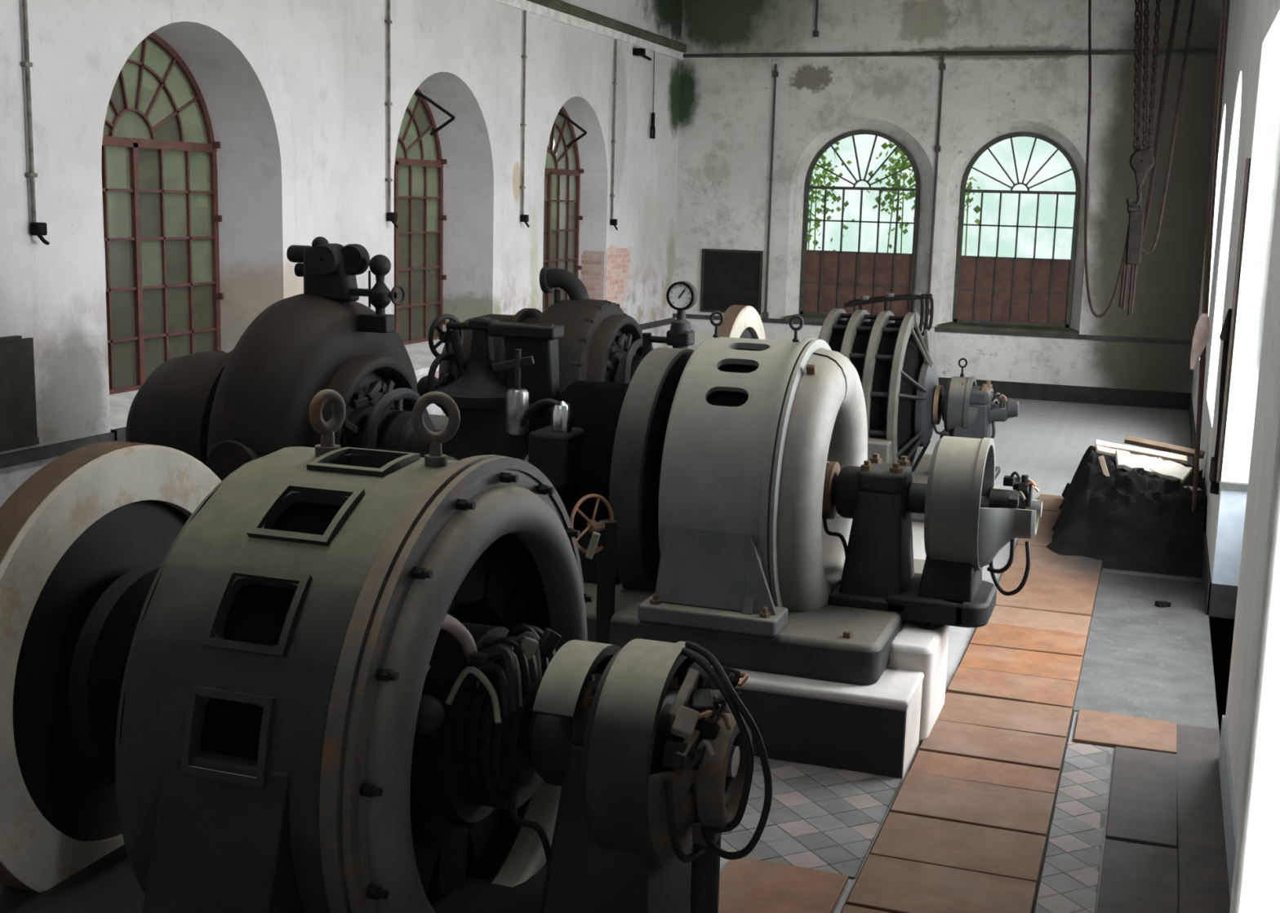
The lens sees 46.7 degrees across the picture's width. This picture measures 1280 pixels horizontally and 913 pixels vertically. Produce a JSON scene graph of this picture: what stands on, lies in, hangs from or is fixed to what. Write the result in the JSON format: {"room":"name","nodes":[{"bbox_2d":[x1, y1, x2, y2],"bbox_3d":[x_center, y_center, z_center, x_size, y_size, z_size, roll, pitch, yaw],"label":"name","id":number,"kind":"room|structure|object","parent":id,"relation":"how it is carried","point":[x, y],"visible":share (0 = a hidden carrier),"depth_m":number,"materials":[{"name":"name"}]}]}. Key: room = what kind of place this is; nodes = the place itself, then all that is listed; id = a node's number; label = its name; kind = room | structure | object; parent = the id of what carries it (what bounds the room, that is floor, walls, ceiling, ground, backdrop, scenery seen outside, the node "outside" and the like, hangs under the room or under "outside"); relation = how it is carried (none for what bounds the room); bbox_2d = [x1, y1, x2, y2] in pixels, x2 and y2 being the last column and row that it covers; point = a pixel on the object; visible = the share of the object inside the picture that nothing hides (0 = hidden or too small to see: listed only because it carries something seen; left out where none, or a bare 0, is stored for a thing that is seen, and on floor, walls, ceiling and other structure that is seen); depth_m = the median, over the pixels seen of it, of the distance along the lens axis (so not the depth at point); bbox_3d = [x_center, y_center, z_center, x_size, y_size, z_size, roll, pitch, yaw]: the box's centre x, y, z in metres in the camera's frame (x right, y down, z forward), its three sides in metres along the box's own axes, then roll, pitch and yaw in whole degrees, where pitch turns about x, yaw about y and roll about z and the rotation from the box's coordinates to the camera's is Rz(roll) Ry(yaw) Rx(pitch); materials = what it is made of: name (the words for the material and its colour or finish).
{"room":"power station hall","nodes":[
{"label":"power station hall","id":0,"kind":"room"},
{"bbox_2d":[0,0,682,507],"bbox_3d":[-3.629,-3.195,12.988,0.766,7.300,25.100,5,10,19],"label":"wall","id":1,"kind":"structure","parent":0,"point":[295,92],"depth_m":13.95,"materials":[{"name":"paint"}]},
{"bbox_2d":[0,335,39,452],"bbox_3d":[-4.429,-0.418,10.163,0.050,0.785,0.770,5,10,19],"label":"board","id":2,"kind":"object","parent":1,"relation":"attached to","point":[18,412],"visible":1,"depth_m":10.35,"materials":[{"name":"black"}]},
{"bbox_2d":[20,0,49,244],"bbox_3d":[-4.184,-2.842,10.181,0.105,2.753,0.110,5,10,19],"label":"conduit","id":3,"kind":"object","parent":1,"relation":"attached to","point":[39,229],"visible":1,"depth_m":10.27,"materials":[{"name":"metal"}]},
{"bbox_2d":[110,426,126,441],"bbox_3d":[-3.632,-0.292,12.483,0.060,0.190,2.400,5,10,19],"label":"trim","id":4,"kind":"structure","parent":1,"relation":"attached to","point":[120,433],"depth_m":11.38,"materials":[{"name":"paint"}]},
{"bbox_2d":[101,32,225,395],"bbox_3d":[-4.201,-2.050,12.380,0.150,3.040,2.260,5,10,19],"label":"window","id":5,"kind":"structure","parent":1,"relation":"in","point":[161,218],"depth_m":12.67,"materials":[{"name":"brown glass"}]},
{"bbox_2d":[109,339,444,438],"bbox_3d":[-2.567,-1.072,16.386,0.700,0.220,10.610,5,10,19],"label":"trim","id":6,"kind":"structure","parent":1,"relation":"attached to","point":[421,357],"depth_m":15.85,"materials":[{"name":"white paint"}]},
{"bbox_2d":[0,317,675,469],"bbox_3d":[-3.491,-0.391,12.905,0.035,0.090,24.190,5,10,19],"label":"trim","id":7,"kind":"structure","parent":1,"relation":"attached to","point":[21,457],"depth_m":10.77,"materials":[{"name":"paint"}]},
{"bbox_2d":[384,0,398,228],"bbox_3d":[-2.491,-3.647,14.881,0.105,2.673,0.110,5,10,19],"label":"conduit","id":8,"kind":"object","parent":1,"relation":"attached to","point":[391,216],"visible":1,"depth_m":14.92,"materials":[{"name":"metal"}]},
{"bbox_2d":[394,88,447,345],"bbox_3d":[-2.713,-2.723,16.519,0.150,3.040,2.260,5,10,19],"label":"window","id":9,"kind":"structure","parent":1,"relation":"in","point":[419,163],"depth_m":17.07,"materials":[{"name":"brown glass"}]},
{"bbox_2d":[414,89,455,136],"bbox_3d":[-2.373,-3.834,16.243,0.714,0.610,0.210,-7,13,-40],"label":"stay","id":10,"kind":"object","parent":1,"relation":"attached to","point":[416,92],"visible":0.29,"depth_m":16.33,"materials":[{"name":"metal"}]},
{"bbox_2d":[520,10,529,227],"bbox_3d":[-1.380,-4.139,17.971,0.105,2.693,0.110,5,10,19],"label":"conduit","id":11,"kind":"object","parent":1,"relation":"attached to","point":[524,218],"visible":1,"depth_m":17.97,"materials":[{"name":"metal"}]},
{"bbox_2d":[542,106,583,312],"bbox_3d":[-1.215,-3.284,20.007,0.150,3.040,2.140,5,10,19],"label":"window","id":12,"kind":"structure","parent":1,"relation":"in","point":[562,217],"depth_m":20.41,"materials":[{"name":"brown glass"}]},
{"bbox_2d":[557,111,586,147],"bbox_3d":[-1.044,-4.474,19.929,0.714,0.610,0.210,-7,13,-40],"label":"stay","id":13,"kind":"object","parent":12,"relation":"attached to","point":[571,122],"visible":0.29,"depth_m":20.03,"materials":[{"name":"metal"}]},
{"bbox_2d":[491,0,684,60],"bbox_3d":[-3.241,-4.564,12.566,0.050,0.120,23.390,5,10,19],"label":"trim","id":14,"kind":"structure","parent":1,"relation":"attached to","point":[524,5],"depth_m":19.63,"materials":[{"name":"white paint"}]},
{"bbox_2d":[526,0,686,52],"bbox_3d":[-3.214,-4.680,12.538,0.100,0.120,23.390,5,10,19],"label":"trim","id":15,"kind":"structure","parent":1,"relation":"attached to","point":[557,5],"depth_m":20.20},
{"bbox_2d":[609,39,617,230],"bbox_3d":[-0.337,-4.582,20.878,0.105,2.753,0.110,5,10,19],"label":"conduit","id":16,"kind":"object","parent":1,"relation":"attached to","point":[613,221],"visible":1,"depth_m":20.86,"materials":[{"name":"metal"}]},
{"bbox_2d":[632,48,651,61],"bbox_3d":[0.069,-5.876,21.646,0.160,0.122,0.612,5,10,19],"label":"bracket","id":17,"kind":"object","parent":1,"relation":"attached to","point":[636,51],"visible":1,"depth_m":21.38,"materials":[{"name":"metal"}]},
{"bbox_2d":[649,51,655,138],"bbox_3d":[0.205,-5.428,22.244,0.060,1.281,0.170,5,10,19],"label":"hook","id":18,"kind":"object","parent":17,"relation":"hanging from","point":[652,123],"visible":1,"depth_m":22.27,"materials":[{"name":"metal"}]},
{"bbox_3d":[2.126,-6.593,15.365,8.010,0.550,0.240,5,10,19],"label":"roof beam","id":19,"kind":"structure","parent":1,"relation":"attached to","visible":0},
{"bbox_2d":[1084,0,1195,317],"bbox_3d":[4.926,-3.752,14.848,1.071,4.726,0.193,5,10,19],"label":"chain hoist","id":20,"kind":"object","parent":19,"relation":"hanging from","point":[1142,161],"visible":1,"depth_m":14.83,"materials":[{"name":"metal"}]},
{"bbox_2d":[1118,201,1144,315],"bbox_3d":[5.003,-2.011,15.075,0.178,1.151,0.060,5,10,19],"label":"sling","id":21,"kind":"object","parent":20,"relation":"hanging from","point":[1136,218],"visible":1,"depth_m":15.04,"materials":[{"name":"fabric"}]},
{"bbox_2d":[671,0,1226,393],"bbox_3d":[4.508,-4.658,22.740,9.510,7.300,0.750,5,10,19],"label":"wall","id":22,"kind":"structure","parent":0,"point":[725,130],"depth_m":22.26,"materials":[{"name":"white paint"}]},
{"bbox_2d":[700,248,763,315],"bbox_3d":[1.462,-2.800,23.711,1.007,1.010,0.045,5,10,19],"label":"notice board","id":23,"kind":"object","parent":22,"relation":"attached to","point":[729,277],"visible":0.98,"depth_m":23.70,"materials":[{"name":"black"}]},
{"bbox_2d":[762,64,778,318],"bbox_3d":[2.052,-4.140,23.272,0.090,3.930,0.050,5,10,19],"label":"conduit","id":24,"kind":"object","parent":22,"relation":"attached to","point":[775,73],"visible":1,"depth_m":23.25,"materials":[{"name":"grey metal"}]},
{"bbox_2d":[813,0,818,37],"bbox_3d":[2.705,-7.036,22.567,0.090,1.250,0.050,5,10,19],"label":"conduit","id":25,"kind":"object","parent":22,"relation":"attached to","point":[815,33],"visible":1,"depth_m":22.63,"materials":[{"name":"grey metal"}]},
{"bbox_2d":[799,130,919,316],"bbox_3d":[3.447,-3.628,23.198,1.800,2.900,0.080,5,10,19],"label":"window","id":26,"kind":"structure","parent":22,"relation":"in","point":[862,188],"depth_m":23.18,"materials":[{"name":"clear glass"}]},
{"bbox_2d":[784,314,1079,336],"bbox_3d":[4.468,-2.051,22.921,4.500,0.100,0.370,5,10,19],"label":"trim","id":27,"kind":"structure","parent":22,"relation":"attached to","point":[806,317],"depth_m":22.48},
{"bbox_2d":[672,313,1192,345],"bbox_3d":[4.308,-1.974,22.829,8.010,0.070,0.030,5,10,19],"label":"trim","id":28,"kind":"structure","parent":22,"relation":"attached to","point":[1134,340],"depth_m":22.24,"materials":[{"name":"paint"}]},
{"bbox_2d":[924,56,946,315],"bbox_3d":[4.468,-4.070,22.415,0.090,3.850,0.050,5,10,19],"label":"conduit","id":29,"kind":"object","parent":22,"relation":"attached to","point":[942,66],"visible":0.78,"depth_m":22.36,"materials":[{"name":"grey metal"}]},
{"bbox_2d":[683,50,1222,57],"bbox_3d":[4.412,-6.011,22.125,8.010,0.050,0.050,5,10,19],"label":"trim","id":30,"kind":"structure","parent":22,"relation":"attached to","point":[1113,52],"depth_m":22.09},
{"bbox_2d":[952,132,1079,328],"bbox_3d":[5.708,-3.429,22.417,1.740,2.890,0.080,5,10,19],"label":"window","id":31,"kind":"structure","parent":22,"relation":"in","point":[1020,192],"depth_m":22.42,"materials":[{"name":"clear glass"}]},
{"bbox_2d":[937,377,1191,410],"bbox_3d":[4.287,-1.127,22.980,8.010,0.250,0.020,5,10,19],"label":"baseboard","id":32,"kind":"structure","parent":22,"relation":"attached to","point":[1017,390],"depth_m":22.13,"materials":[{"name":"black paint"}]},
{"bbox_2d":[691,397,1234,912],"bbox_3d":[0.297,0.851,12.234,9.310,0.289,25.100,5,10,19],"label":"floor","id":33,"kind":"structure","parent":0,"point":[1068,762],"depth_m":7.45,"materials":[{"name":"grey tile"}]},
{"bbox_2d":[0,844,546,912],"bbox_3d":[-2.675,1.305,5.442,5.628,0.243,2.060,5,10,19],"label":"bedplate","id":34,"kind":"object","parent":33,"relation":"on","point":[108,885],"visible":0.02,"depth_m":4.66,"materials":[{"name":"black metal"}]},
{"bbox_2d":[115,389,700,912],"bbox_3d":[-1.561,0.641,4.934,3.750,1.838,2.031,5,10,19],"label":"generator","id":35,"kind":"object","parent":34,"relation":"on","point":[331,660],"visible":0.91,"depth_m":4.07,"materials":[{"name":"black metal"}]},
{"bbox_2d":[0,441,221,893],"bbox_3d":[-1.731,0.716,5.007,0.255,1.524,1.524,5,10,19],"label":"flywheel","id":36,"kind":"object","parent":35,"relation":"attached to","point":[85,540],"visible":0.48,"depth_m":4.70,"materials":[{"name":"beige metal"}]},
{"bbox_2d":[507,640,692,912],"bbox_3d":[-0.120,1.003,4.474,0.578,0.880,0.640,5,10,19],"label":"pedestal","id":37,"kind":"object","parent":34,"relation":"on","point":[582,877],"visible":0.62,"depth_m":4.30,"materials":[{"name":"grey metal"}]},
{"bbox_2d":[580,639,772,912],"bbox_3d":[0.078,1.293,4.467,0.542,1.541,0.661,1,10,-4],"label":"exciter","id":38,"kind":"object","parent":37,"relation":"on","point":[626,808],"visible":1,"depth_m":4.18,"materials":[{"name":"metal"}]},
{"bbox_2d":[647,742,740,859],"bbox_3d":[0.183,1.016,4.368,0.155,0.353,0.628,5,10,19],"label":"housing","id":39,"kind":"object","parent":38,"relation":"on","point":[683,801],"depth_m":4.19,"materials":[{"name":"grey metal"}]},
{"bbox_2d":[417,314,584,489],"bbox_3d":[-0.772,0.033,8.798,1.227,1.709,0.654,8,12,34],"label":"governor","id":40,"kind":"object","parent":33,"relation":"on","point":[504,408],"visible":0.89,"depth_m":8.62,"materials":[{"name":"black metal"}]},
{"bbox_2d":[569,493,617,644],"bbox_3d":[-0.238,0.635,7.836,0.120,0.878,0.318,9,12,36],"label":"handwheel","id":41,"kind":"object","parent":33,"relation":"on","point":[603,543],"visible":0.9,"depth_m":7.88,"materials":[{"name":"orange metal"}]},
{"bbox_2d":[642,280,697,359],"bbox_3d":[0.162,-0.195,9.693,0.367,1.904,0.180,5,10,19],"label":"pressure gauge","id":42,"kind":"object","parent":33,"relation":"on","point":[682,295],"visible":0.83,"depth_m":9.50,"materials":[{"name":"grey metal"}]},
{"bbox_2d":[429,414,932,523],"bbox_3d":[0.129,0.037,13.237,5.628,0.243,2.060,5,10,19],"label":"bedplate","id":43,"kind":"object","parent":33,"relation":"on","point":[920,475],"visible":0.05,"depth_m":12.72,"materials":[{"name":"grey metal"}]},
{"bbox_2d":[438,299,653,413],"bbox_3d":[-0.686,-0.703,13.410,2.220,1.460,1.600,5,10,19],"label":"turbine","id":44,"kind":"object","parent":43,"relation":"on","point":[600,341],"visible":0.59,"depth_m":12.90,"materials":[{"name":"black metal"}]},
{"bbox_2d":[539,266,589,303],"bbox_3d":[-0.652,-1.368,13.289,0.473,0.652,0.237,5,10,19],"label":"pipe","id":45,"kind":"object","parent":44,"relation":"attached to","point":[550,278],"visible":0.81,"depth_m":13.20,"materials":[{"name":"black metal"}]},
{"bbox_2d":[613,308,999,471],"bbox_3d":[1.169,-0.543,12.768,3.800,1.510,1.720,5,10,19],"label":"generator","id":46,"kind":"object","parent":43,"relation":"on","point":[896,368],"visible":0.52,"depth_m":12.00,"materials":[{"name":"black metal"}]},
{"bbox_2d":[718,305,765,339],"bbox_3d":[0.884,-0.568,12.867,0.255,1.484,1.484,5,10,19],"label":"flywheel","id":47,"kind":"object","parent":46,"relation":"attached to","point":[744,322],"visible":0.14,"depth_m":12.61,"materials":[{"name":"beige metal"}]},
{"bbox_2d":[844,292,933,336],"bbox_3d":[2.094,-1.209,12.422,0.748,0.362,0.212,5,10,19],"label":"rack","id":48,"kind":"object","parent":46,"relation":"on","point":[864,300],"visible":0.99,"depth_m":12.27,"materials":[{"name":"metal"}]},
{"bbox_2d":[932,381,999,479],"bbox_3d":[2.682,-0.225,12.276,0.578,0.800,0.640,5,10,19],"label":"pedestal","id":49,"kind":"object","parent":43,"relation":"on","point":[981,397],"visible":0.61,"depth_m":12.06,"materials":[{"name":"grey metal"}]},
{"bbox_2d":[939,358,1018,439],"bbox_3d":[2.773,-0.312,12.229,0.670,0.992,0.506,5,10,19],"label":"exciter","id":50,"kind":"object","parent":49,"relation":"on","point":[957,412],"visible":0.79,"depth_m":12.06,"materials":[{"name":"metal"}]},
{"bbox_2d":[968,407,1008,426],"bbox_3d":[2.872,-0.292,12.197,0.300,0.271,0.482,5,10,19],"label":"housing","id":51,"kind":"object","parent":50,"relation":"on","point":[1001,415],"depth_m":12.06,"materials":[{"name":"grey metal"}]},
{"bbox_2d":[586,621,949,778],"bbox_3d":[-1.249,0.915,9.438,6.350,0.530,2.355,5,10,19],"label":"concrete plinth","id":52,"kind":"object","parent":33,"relation":"on","point":[878,728],"visible":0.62,"depth_m":7.51,"materials":[{"name":"paint"}]},
{"bbox_2d":[583,559,924,684],"bbox_3d":[-1.181,0.668,9.371,5.780,0.243,2.060,5,10,19],"label":"bedplate","id":53,"kind":"object","parent":52,"relation":"on","point":[829,642],"visible":0.23,"depth_m":7.73,"materials":[{"name":"grey metal"}]},
{"bbox_2d":[125,293,445,481],"bbox_3d":[-2.251,-0.097,9.648,1.927,1.944,2.010,-4,11,-30],"label":"turbine","id":54,"kind":"object","parent":53,"relation":"on","point":[224,411],"visible":0.55,"depth_m":9.08,"materials":[{"name":"black metal"}]},
{"bbox_2d":[286,236,371,307],"bbox_3d":[-1.929,-1.163,9.317,0.650,0.430,0.215,5,10,19],"label":"valve","id":55,"kind":"object","parent":54,"relation":"on","point":[330,271],"visible":0.98,"depth_m":9.26,"materials":[{"name":"black metal"}]},
{"bbox_2d":[311,236,328,248],"bbox_3d":[-2.016,-1.333,9.345,0.110,0.110,0.110,5,10,19],"label":"cup","id":56,"kind":"object","parent":55,"relation":"on","point":[317,241],"depth_m":9.30,"materials":[{"name":"black metal"}]},
{"bbox_2d":[358,254,405,333],"bbox_3d":[-1.612,-1.018,9.251,0.273,0.483,0.140,5,10,19],"label":"valve","id":57,"kind":"object","parent":54,"relation":"attached to","point":[380,296],"visible":1,"depth_m":9.22,"materials":[{"name":"black metal"}]},
{"bbox_2d":[637,311,927,636],"bbox_3d":[0.086,-0.012,9.143,3.538,1.855,2.248,10,13,41],"label":"generator","id":58,"kind":"object","parent":53,"relation":"on","point":[754,426],"visible":0.87,"depth_m":7.87,"materials":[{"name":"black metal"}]},
{"bbox_2d":[546,347,693,591],"bbox_3d":[-0.038,0.097,8.867,0.810,1.514,1.514,5,10,19],"label":"flywheel","id":59,"kind":"object","parent":58,"relation":"attached to","point":[624,425],"visible":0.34,"depth_m":8.35,"materials":[{"name":"grey metal"}]},
{"bbox_2d":[822,453,914,611],"bbox_3d":[1.300,0.399,8.434,0.578,0.800,0.640,5,10,19],"label":"pedestal","id":60,"kind":"object","parent":53,"relation":"on","point":[878,563],"visible":0.89,"depth_m":8.23,"materials":[{"name":"grey metal"}]},
{"bbox_2d":[911,521,926,559],"bbox_3d":[-0.003,0.339,13.360,6.050,0.400,1.850,5,10,19],"label":"concrete plinth","id":61,"kind":"object","parent":33,"relation":"on","point":[917,528],"visible":0.02,"depth_m":11.63,"materials":[{"name":"paint"}]},
{"bbox_2d":[884,435,1042,630],"bbox_3d":[1.825,0.412,8.248,0.775,1.050,0.736,5,10,19],"label":"exciter","id":62,"kind":"object","parent":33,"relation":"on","point":[968,520],"visible":1,"depth_m":8.02,"materials":[{"name":"metal"}]},
{"bbox_2d":[977,486,1039,568],"bbox_3d":[2.037,0.429,8.174,0.285,0.401,0.712,5,10,19],"label":"housing","id":63,"kind":"object","parent":62,"relation":"on","point":[1002,520],"depth_m":8.00,"materials":[{"name":"grey metal"}]},
{"bbox_2d":[1061,483,1070,498],"bbox_3d":[4.223,0.372,14.398,0.192,0.208,0.216,1,10,0],"label":"block","id":64,"kind":"object","parent":33,"relation":"on","point":[1064,494],"visible":0.18,"depth_m":14.44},
{"bbox_2d":[1045,445,1204,578],"bbox_3d":[4.345,0.343,13.195,1.250,0.676,3.050,5,10,19],"label":"rubble heap","id":65,"kind":"object","parent":33,"relation":"on","point":[1137,521],"visible":0.76,"depth_m":12.37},
{"bbox_2d":[1097,455,1109,476],"bbox_3d":[4.046,0.159,12.848,0.052,0.322,0.204,-4,11,-29],"label":"plank","id":66,"kind":"object","parent":65,"relation":"on","point":[1101,459],"visible":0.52,"depth_m":12.85,"materials":[{"name":"beige wood"}]},
{"bbox_2d":[1095,444,1129,457],"bbox_3d":[4.234,-0.038,13.251,0.301,0.103,0.115,3,10,7],"label":"plank","id":67,"kind":"object","parent":65,"relation":"on","point":[1100,450],"visible":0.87,"depth_m":13.23,"materials":[{"name":"white wood"}]},
{"bbox_2d":[1115,448,1157,475],"bbox_3d":[4.387,0.054,13.071,0.374,0.192,0.245,3,10,8],"label":"plaster slab","id":68,"kind":"object","parent":65,"relation":"on","point":[1124,460],"visible":0.94,"depth_m":13.05,"materials":[{"name":"white paint"}]},
{"bbox_2d":[1095,440,1186,463],"bbox_3d":[4.534,-0.047,13.414,0.799,0.152,0.127,4,10,15],"label":"plank","id":69,"kind":"object","parent":65,"relation":"on","point":[1133,450],"visible":0.92,"depth_m":13.38,"materials":[{"name":"white wood"}]},
{"bbox_2d":[1124,435,1204,458],"bbox_3d":[4.824,-0.087,13.627,0.701,0.143,0.132,6,11,25],"label":"plank","id":70,"kind":"object","parent":65,"relation":"on","point":[1189,452],"visible":0.94,"depth_m":13.61,"materials":[{"name":"brown wood"}]},
{"bbox_2d":[1149,457,1191,484],"bbox_3d":[4.642,0.121,12.969,0.312,0.175,0.230,9,12,37],"label":"plaster slab","id":71,"kind":"object","parent":65,"relation":"on","point":[1170,470],"visible":0.99,"depth_m":12.94,"materials":[{"name":"white paint"}]},
{"bbox_2d":[1183,486,1207,502],"bbox_3d":[4.760,0.347,12.751,0.171,0.164,0.218,1,10,-2],"label":"block","id":72,"kind":"object","parent":65,"relation":"on","point":[1190,487],"visible":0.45,"depth_m":12.76,"materials":[{"name":"green tile"}]},
{"bbox_2d":[1154,600,1171,608],"bbox_3d":[3.791,1.073,10.744,0.103,0.049,0.057,-1,10,-15],"label":"stone","id":73,"kind":"object","parent":33,"relation":"on","point":[1157,603],"visible":1,"depth_m":10.72,"materials":[{"name":"black stone"}]},
{"bbox_2d":[1191,0,1279,827],"bbox_3d":[4.521,-2.494,10.171,0.550,7.300,25.100,5,10,19],"label":"wall","id":74,"kind":"structure","parent":0,"point":[1250,122],"depth_m":10.11,"materials":[{"name":"white paint"}]},
{"bbox_2d":[1188,394,1238,619],"bbox_3d":[6.303,0.131,16.012,0.570,0.240,12.015,5,10,19],"label":"baseboard","id":75,"kind":"structure","parent":74,"relation":"attached to","point":[1220,600],"depth_m":10.51,"materials":[{"name":"grey paint"}]},
{"bbox_2d":[1217,715,1237,901],"bbox_3d":[1.637,2.103,3.839,0.015,0.240,8.400,5,10,19],"label":"trim","id":76,"kind":"structure","parent":74,"relation":"attached to","point":[1230,826],"depth_m":6.79,"materials":[{"name":"grey paint"}]},
{"bbox_2d":[1212,488,1247,586],"bbox_3d":[4.299,0.578,10.363,0.496,0.690,0.020,5,10,19],"label":"trim","id":77,"kind":"structure","parent":74,"relation":"attached to","point":[1232,509],"depth_m":10.41,"materials":[{"name":"grey paint"}]},
{"bbox_2d":[1208,158,1251,494],"bbox_3d":[4.142,-0.889,10.379,0.139,2.351,0.250,5,10,19],"label":"trim","id":78,"kind":"structure","parent":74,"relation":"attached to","point":[1227,335],"depth_m":10.35,"materials":[{"name":"metal"}]},
{"bbox_2d":[1218,480,1248,491],"bbox_3d":[4.293,0.220,10.280,0.510,0.045,0.070,5,10,19],"label":"window sill","id":79,"kind":"structure","parent":74,"relation":"attached to","point":[1223,485],"depth_m":10.31,"materials":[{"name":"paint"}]},
{"bbox_2d":[1229,413,1279,912],"bbox_3d":[0.790,-1.038,1.138,0.361,7.300,0.040,5,10,19],"label":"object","id":80,"kind":"structure","parent":74,"relation":"attached to","point":[1255,886],"depth_m":1.41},
{"bbox_3d":[0.587,-6.535,10.928,9.510,0.200,25.100,5,10,19],"label":"ceiling","id":81,"kind":"structure","parent":0,"visible":0},
{"bbox_3d":[4.706,-6.211,11.300,0.300,0.350,0.250,5,10,19],"label":"ceiling hook","id":82,"kind":"object","parent":81,"relation":"attached to","visible":0},
{"bbox_2d":[1191,0,1230,512],"bbox_3d":[4.649,-2.685,11.893,0.205,6.901,0.075,5,10,19],"label":"window","id":83,"kind":"structure","parent":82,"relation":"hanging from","point":[1210,220],"depth_m":12.01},
{"bbox_2d":[1190,313,1209,369],"bbox_3d":[4.595,-0.944,12.148,0.132,0.460,0.130,5,10,19],"label":"rag","id":84,"kind":"object","parent":83,"relation":"hanging from","point":[1202,332],"visible":1,"depth_m":12.12,"materials":[{"name":"beige fabric"}]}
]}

